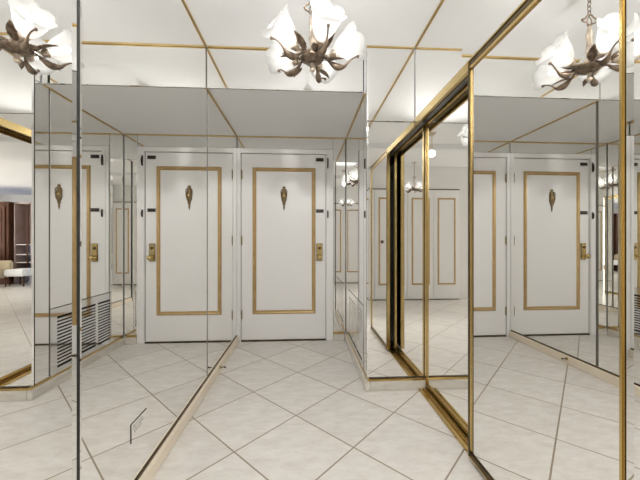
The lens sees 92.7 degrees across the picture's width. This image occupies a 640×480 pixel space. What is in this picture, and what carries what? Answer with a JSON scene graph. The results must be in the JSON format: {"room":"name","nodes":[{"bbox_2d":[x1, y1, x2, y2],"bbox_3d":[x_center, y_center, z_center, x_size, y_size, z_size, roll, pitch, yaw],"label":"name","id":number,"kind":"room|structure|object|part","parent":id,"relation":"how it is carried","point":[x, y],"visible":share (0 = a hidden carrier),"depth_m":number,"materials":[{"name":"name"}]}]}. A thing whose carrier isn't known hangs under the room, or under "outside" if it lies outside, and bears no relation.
{"room":"entrance hallway","nodes":[
{"label":"entrance hallway","id":0,"kind":"room"},
{"bbox_2d":[241,154,345,339],"bbox_3d":[-0.036,-0.011,3.426,1.790,2.213,0.155,0,0,-3],"label":"wall","id":1,"kind":"structure","parent":0,"point":[241,154],"depth_m":3.32,"materials":[{"name":"paint"}]},
{"bbox_2d":[241,154,325,339],"bbox_3d":[-0.395,0.074,3.296,0.915,2.009,0.122,0,0,-3],"label":"door","id":2,"kind":"structure","parent":1,"relation":"in","point":[283,237],"depth_m":3.31,"materials":[{"name":"paint"}]},
{"bbox_3d":[-0.389,0.009,3.307,0.682,1.588,0.014,0,0,-3],"label":"gold moulding","id":3,"kind":"part","parent":2,"relation":"part of","materials":[{"name":"paint"}]},
{"bbox_3d":[-0.006,0.132,3.330,0.068,0.190,0.010,0,0,-3],"label":"lock plate","id":4,"kind":"part","parent":2,"relation":"part of","materials":[{"name":"gold metal"}]},
{"bbox_2d":[241,338,325,341],"bbox_3d":[-0.393,1.088,3.332,0.914,0.012,0.062,0,0,-3],"label":"trim","id":5,"kind":"structure","parent":1,"relation":"attached to","point":[325,338],"depth_m":3.31,"materials":[{"name":"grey metal"}]},
{"bbox_2d":[237,148,332,341],"bbox_3d":[-0.375,0.055,3.307,1.036,2.080,0.076,0,0,-3],"label":"door frame","id":6,"kind":"structure","parent":1,"relation":"attached to","point":[329,153],"depth_m":3.32,"materials":[{"name":"paint"}]},
{"bbox_2d":[237,136,332,149],"bbox_3d":[-0.374,-1.052,3.315,1.035,0.127,0.012,0,0,-3],"label":"wall mirror","id":7,"kind":"object","parent":1,"relation":"attached to","point":[242,142],"visible":1,"depth_m":3.31,"materials":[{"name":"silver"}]},
{"bbox_2d":[238,136,344,138],"bbox_3d":[-0.303,-1.113,3.304,1.163,0.008,0.012,0,0,-3],"label":"trim","id":8,"kind":"structure","parent":1,"relation":"attached to","point":[238,136],"depth_m":3.30,"materials":[{"name":"gold metal"}]},
{"bbox_2d":[333,334,343,340],"bbox_3d":[0.204,1.061,3.341,0.117,0.068,0.036,0,0,-3],"label":"baseboard","id":9,"kind":"structure","parent":1,"relation":"attached to","point":[335,336],"depth_m":3.32,"materials":[{"name":"wood"}]},
{"bbox_2d":[333,138,345,331],"bbox_3d":[0.213,-0.053,3.348,0.137,2.124,0.012,0,0,-3],"label":"wall mirror","id":10,"kind":"object","parent":1,"relation":"attached to","point":[339,145],"visible":1,"depth_m":3.34,"materials":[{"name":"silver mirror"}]},
{"bbox_2d":[185,0,440,137],"bbox_3d":[-2.416,-1.319,-1.136,7.450,0.402,9.200,0,0,-3],"label":"ceiling","id":11,"kind":"structure","parent":0,"point":[236,23],"depth_m":2.15,"materials":[{"name":"paint"}]},
{"bbox_2d":[207,46,306,49],"bbox_3d":[-0.246,-1.415,2.262,1.160,0.008,0.011,0,0,-3],"label":"trim","id":12,"kind":"structure","parent":11,"relation":"attached to","point":[207,46],"depth_m":2.24,"materials":[{"name":"gold metal"}]},
{"bbox_2d":[207,47,363,92],"bbox_3d":[-0.249,-1.267,2.277,1.168,0.300,0.012,0,0,-3],"label":"wall mirror","id":13,"kind":"object","parent":11,"relation":"attached to","point":[227,68],"visible":0.73,"depth_m":2.26,"materials":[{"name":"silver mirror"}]},
{"bbox_2d":[260,0,367,83],"bbox_3d":[-0.025,-1.155,1.620,0.557,0.529,0.566,0,0,-3],"label":"chandelier","id":14,"kind":"object","parent":11,"relation":"hanging from","point":[325,18],"visible":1,"depth_m":1.56,"materials":[{"name":"white glass"}]},
{"bbox_3d":[-0.197,-1.057,1.497,0.189,0.178,0.178,0,0,-38],"label":"lamp shade","id":15,"kind":"part","parent":14,"relation":"part of","materials":[{"name":"white glass"}]},
{"bbox_3d":[-0.206,-1.057,1.731,0.189,0.178,0.178,0,0,34],"label":"lamp shade","id":16,"kind":"part","parent":14,"relation":"part of","materials":[{"name":"white glass"}]},
{"bbox_3d":[-0.101,-0.987,1.661,0.115,0.048,0.051,0,0,34],"label":"arm","id":17,"kind":"part","parent":14,"relation":"part of","materials":[{"name":"beige metal"}]},
{"bbox_3d":[-0.098,-0.987,1.575,0.115,0.048,0.051,0,0,-38],"label":"arm","id":18,"kind":"part","parent":14,"relation":"part of","materials":[{"name":"beige metal"}]},
{"bbox_3d":[-0.040,-1.095,1.620,0.055,0.225,0.055,0,0,42],"label":"stem","id":19,"kind":"part","parent":14,"relation":"part of","materials":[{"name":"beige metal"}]},
{"bbox_3d":[-0.020,-0.987,1.691,0.051,0.048,0.115,0,0,16],"label":"arm","id":20,"kind":"part","parent":14,"relation":"part of","materials":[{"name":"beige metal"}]},
{"bbox_3d":[-0.015,-0.987,1.551,0.051,0.048,0.115,0,0,-20],"label":"arm","id":21,"kind":"part","parent":14,"relation":"part of","materials":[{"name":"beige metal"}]},
{"bbox_3d":[0.014,-1.057,1.812,0.178,0.178,0.189,0,0,16],"label":"lamp shade","id":22,"kind":"part","parent":14,"relation":"part of","materials":[{"name":"white glass"}]},
{"bbox_3d":[0.029,-1.057,1.433,0.178,0.178,0.189,0,0,-20],"label":"lamp shade","id":23,"kind":"part","parent":14,"relation":"part of","materials":[{"name":"white glass"}]},
{"bbox_3d":[0.033,-0.987,1.623,0.115,0.048,0.051,0,0,-2],"label":"arm","id":24,"kind":"part","parent":14,"relation":"part of","materials":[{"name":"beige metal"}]},
{"bbox_3d":[0.159,-1.057,1.628,0.189,0.178,0.178,0,0,-2],"label":"lamp shade","id":25,"kind":"part","parent":14,"relation":"part of","materials":[{"name":"white glass"}]},
{"bbox_2d":[153,340,486,479],"bbox_3d":[-2.416,1.145,-1.136,7.450,0.100,9.200,0,0,-3],"label":"floor","id":26,"kind":"structure","parent":0,"point":[277,410],"depth_m":1.78,"materials":[{"name":"tile"}]},
{"bbox_2d":[419,387,467,452],"bbox_3d":[0.811,1.084,1.508,0.103,0.020,1.440,0,0,-3],"label":"closet track","id":27,"kind":"object","parent":26,"relation":"on","point":[453,426],"visible":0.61,"depth_m":1.85,"materials":[{"name":"gold metal"}]},
{"bbox_2d":[425,83,467,434],"bbox_3d":[0.809,0.104,1.876,0.032,1.929,0.747,0,0,-3],"label":"mirror door","id":28,"kind":"structure","parent":27,"relation":"on","point":[446,132],"depth_m":1.92,"materials":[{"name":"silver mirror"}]},
{"bbox_3d":[0.809,-0.850,1.876,0.028,0.020,0.687,0,0,-3],"label":"rail","id":29,"kind":"part","parent":28,"relation":"part of","materials":[{"name":"gold metal"}]},
{"bbox_3d":[0.809,1.058,1.876,0.028,0.022,0.687,0,0,-3],"label":"rail","id":30,"kind":"part","parent":28,"relation":"part of","materials":[{"name":"gold metal"}]},
{"bbox_2d":[468,0,625,479],"bbox_3d":[0.773,0.104,1.152,0.035,1.929,0.735,0,0,-3],"label":"mirror door","id":31,"kind":"structure","parent":27,"relation":"on","point":[547,97],"depth_m":1.03,"materials":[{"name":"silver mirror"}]},
{"bbox_3d":[0.774,1.058,1.152,0.028,0.022,0.707,0,0,-3],"label":"rail","id":32,"kind":"part","parent":31,"relation":"part of","materials":[{"name":"brown metal"}]},
{"bbox_3d":[0.774,-0.850,1.152,0.028,0.020,0.707,0,0,-3],"label":"rail","id":33,"kind":"part","parent":31,"relation":"part of","materials":[{"name":"gold metal"}]},
{"bbox_2d":[369,49,467,386],"bbox_3d":[0.706,-0.163,1.189,0.558,2.515,4.395,0,0,-3],"label":"wall","id":34,"kind":"structure","parent":0,"point":[465,81],"depth_m":2.23,"materials":[{"name":"paint"}]},
{"bbox_2d":[346,133,349,336],"bbox_3d":[0.298,-0.053,3.248,0.012,2.124,0.187,0,0,-3],"label":"wall mirror","id":35,"kind":"object","parent":34,"relation":"attached to","point":[347,138],"visible":0.77,"depth_m":3.24,"materials":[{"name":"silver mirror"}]},
{"bbox_2d":[346,93,364,136],"bbox_3d":[0.310,-1.113,2.824,0.007,0.008,1.015,0,0,-3],"label":"trim","id":36,"kind":"structure","parent":34,"relation":"attached to","point":[364,93],"depth_m":2.65,"materials":[{"name":"gold metal"}]},
{"bbox_2d":[349,98,363,304],"bbox_3d":[0.325,-0.302,2.766,0.012,1.625,0.773,0,0,-3],"label":"wall mirror","id":37,"kind":"object","parent":34,"relation":"attached to","point":[356,133],"visible":0.77,"depth_m":2.65,"materials":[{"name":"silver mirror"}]},
{"bbox_2d":[349,290,363,368],"bbox_3d":[0.326,0.762,2.766,0.017,0.494,0.773,0,0,-3],"label":"air vent","id":38,"kind":"object","parent":34,"relation":"in","point":[356,308],"visible":0.98,"depth_m":2.66,"materials":[{"name":"silver metal"}]},
{"bbox_2d":[344,334,369,390],"bbox_3d":[0.315,1.061,2.767,0.037,0.068,1.126,0,0,-3],"label":"baseboard","id":39,"kind":"structure","parent":34,"relation":"attached to","point":[366,384],"depth_m":2.52,"materials":[{"name":"wood"}]},
{"bbox_2d":[346,333,369,381],"bbox_3d":[0.323,1.019,2.768,0.016,0.014,1.124,0,0,-3],"label":"trim","id":40,"kind":"structure","parent":34,"relation":"attached to","point":[368,379],"depth_m":2.52,"materials":[{"name":"gold metal"}]},
{"bbox_2d":[364,93,366,372],"bbox_3d":[0.350,-0.053,2.303,0.012,2.124,0.132,0,0,-3],"label":"wall mirror","id":41,"kind":"object","parent":34,"relation":"attached to","point":[365,121],"visible":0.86,"depth_m":2.31,"materials":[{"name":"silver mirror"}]},
{"bbox_2d":[366,47,413,121],"bbox_3d":[0.520,-1.145,2.248,0.357,0.544,0.012,0,0,-3],"label":"wall mirror","id":42,"kind":"object","parent":34,"relation":"attached to","point":[389,71],"visible":1,"depth_m":2.24,"materials":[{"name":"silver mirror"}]},
{"bbox_2d":[367,45,413,48],"bbox_3d":[0.517,-1.415,2.237,0.350,0.008,0.007,0,0,-3],"label":"trim","id":43,"kind":"structure","parent":34,"relation":"attached to","point":[367,45],"depth_m":2.23,"materials":[{"name":"gold metal"}]},
{"bbox_2d":[366,121,424,377],"bbox_3d":[0.564,0.070,2.251,0.444,1.879,0.012,0,0,-3],"label":"wall mirror","id":44,"kind":"object","parent":34,"relation":"attached to","point":[395,151],"visible":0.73,"depth_m":2.24,"materials":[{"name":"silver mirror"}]},
{"bbox_2d":[370,377,424,381],"bbox_3d":[0.567,1.020,2.235,0.409,0.011,0.032,0,0,-3],"label":"trim","id":45,"kind":"structure","parent":34,"relation":"attached to","point":[403,378],"depth_m":2.23,"materials":[{"name":"gold metal"}]},
{"bbox_2d":[370,380,425,390],"bbox_3d":[0.569,1.061,2.233,0.406,0.068,0.032,0,0,-3],"label":"baseboard","id":46,"kind":"structure","parent":34,"relation":"attached to","point":[415,384],"depth_m":2.22,"materials":[{"name":"wood"}]},
{"bbox_2d":[414,0,442,47],"bbox_3d":[0.757,-1.415,1.144,0.007,0.008,2.201,0,0,-3],"label":"trim","id":47,"kind":"structure","parent":34,"relation":"attached to","point":[441,0],"depth_m":1.98,"materials":[{"name":"gold metal"}]},
{"bbox_2d":[421,75,467,121],"bbox_3d":[0.785,-0.877,1.516,0.016,0.024,1.464,0,0,-3],"label":"trim","id":48,"kind":"structure","parent":34,"relation":"attached to","point":[467,75],"depth_m":1.86,"materials":[{"name":"brown metal"}]},
{"bbox_2d":[416,0,523,116],"bbox_3d":[0.769,-1.156,1.132,0.012,0.522,2.214,0,0,-3],"label":"wall mirror","id":49,"kind":"object","parent":34,"relation":"attached to","point":[458,29],"visible":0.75,"depth_m":1.69,"materials":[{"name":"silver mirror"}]},
{"bbox_2d":[415,0,527,125],"bbox_3d":[0.746,-0.867,1.515,0.016,0.053,1.466,0,0,-3],"label":"header","id":50,"kind":"object","parent":34,"relation":"attached to","point":[463,72],"visible":0.95,"depth_m":1.67,"materials":[{"name":"gold metal"}]},
{"bbox_2d":[469,0,532,65],"bbox_3d":[0.768,-0.872,1.151,0.012,0.020,0.736,0,0,-3],"label":"trim","id":51,"kind":"structure","parent":34,"relation":"attached to","point":[528,2],"depth_m":1.26,"materials":[{"name":"brown metal"}]},
{"bbox_2d":[626,0,639,479],"bbox_3d":[0.809,0.102,0.404,0.012,1.985,0.758,0,0,-3],"label":"wall mirror","id":52,"kind":"object","parent":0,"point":[632,6],"visible":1,"depth_m":0.77,"materials":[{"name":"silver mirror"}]},
{"bbox_3d":[-0.910,-0.163,1.952,0.120,2.515,3.000,0,0,-3],"label":"wall","id":53,"kind":"structure","parent":0,"visible":0},
{"bbox_2d":[0,0,76,479],"bbox_3d":[-0.742,-0.161,0.711,0.012,2.512,0.463,0,0,-3],"label":"wall mirror","id":54,"kind":"object","parent":53,"relation":"attached to","point":[38,38],"visible":1,"depth_m":0.80,"materials":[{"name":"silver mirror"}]},
{"bbox_2d":[77,0,79,479],"bbox_3d":[-0.772,-0.161,0.959,0.008,2.512,0.032,0,0,-3],"label":"trim","id":55,"kind":"structure","parent":53,"relation":"attached to","point":[78,1],"depth_m":0.97,"materials":[{"name":"black"}]},
{"bbox_2d":[80,0,206,479],"bbox_3d":[-0.806,-0.200,1.615,0.012,2.435,1.280,0,0,-3],"label":"wall mirror","id":56,"kind":"object","parent":53,"relation":"attached to","point":[143,63],"visible":1,"depth_m":1.30,"materials":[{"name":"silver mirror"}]},
{"bbox_2d":[131,408,146,443],"bbox_3d":[-0.783,0.801,1.319,0.001,0.080,0.127,0,0,-3],"label":"label","id":57,"kind":"object","parent":56,"relation":"attached to","point":[146,408],"visible":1,"depth_m":1.29,"materials":[{"name":"black"}]},
{"bbox_2d":[136,335,236,479],"bbox_3d":[-0.825,1.021,2.120,0.004,0.012,2.285,0,0,-3],"label":"trim","id":58,"kind":"structure","parent":53,"relation":"attached to","point":[183,412],"depth_m":1.70,"materials":[{"name":"brown metal"}]},
{"bbox_2d":[139,336,238,479],"bbox_3d":[-0.816,1.061,2.120,0.023,0.068,2.285,0,0,-3],"label":"baseboard","id":59,"kind":"structure","parent":53,"relation":"attached to","point":[157,461],"depth_m":1.74,"materials":[{"name":"beige wood"}]},
{"bbox_2d":[183,0,206,46],"bbox_3d":[-0.781,-1.415,1.370,0.007,0.008,1.723,0,0,-3],"label":"trim","id":60,"kind":"structure","parent":53,"relation":"attached to","point":[183,0],"depth_m":1.94,"materials":[{"name":"gold metal"}]},
{"bbox_2d":[207,90,207,375],"bbox_3d":[-0.839,-0.050,2.264,0.004,2.126,0.020,0,0,-3],"label":"trim","id":61,"kind":"structure","parent":53,"relation":"attached to","point":[207,90],"depth_m":2.27,"materials":[{"name":"grey metal"}]},
{"bbox_2d":[207,89,236,135],"bbox_3d":[-0.858,-1.113,2.759,0.007,0.008,1.015,0,0,-3],"label":"trim","id":62,"kind":"structure","parent":53,"relation":"attached to","point":[207,89],"depth_m":2.62,"materials":[{"name":"gold metal"}]},
{"bbox_2d":[208,92,236,374],"bbox_3d":[-0.871,-0.049,2.777,0.012,2.133,1.007,0,0,-3],"label":"wall mirror","id":63,"kind":"object","parent":53,"relation":"attached to","point":[222,140],"visible":0.86,"depth_m":2.62,"materials":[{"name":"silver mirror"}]}
]}

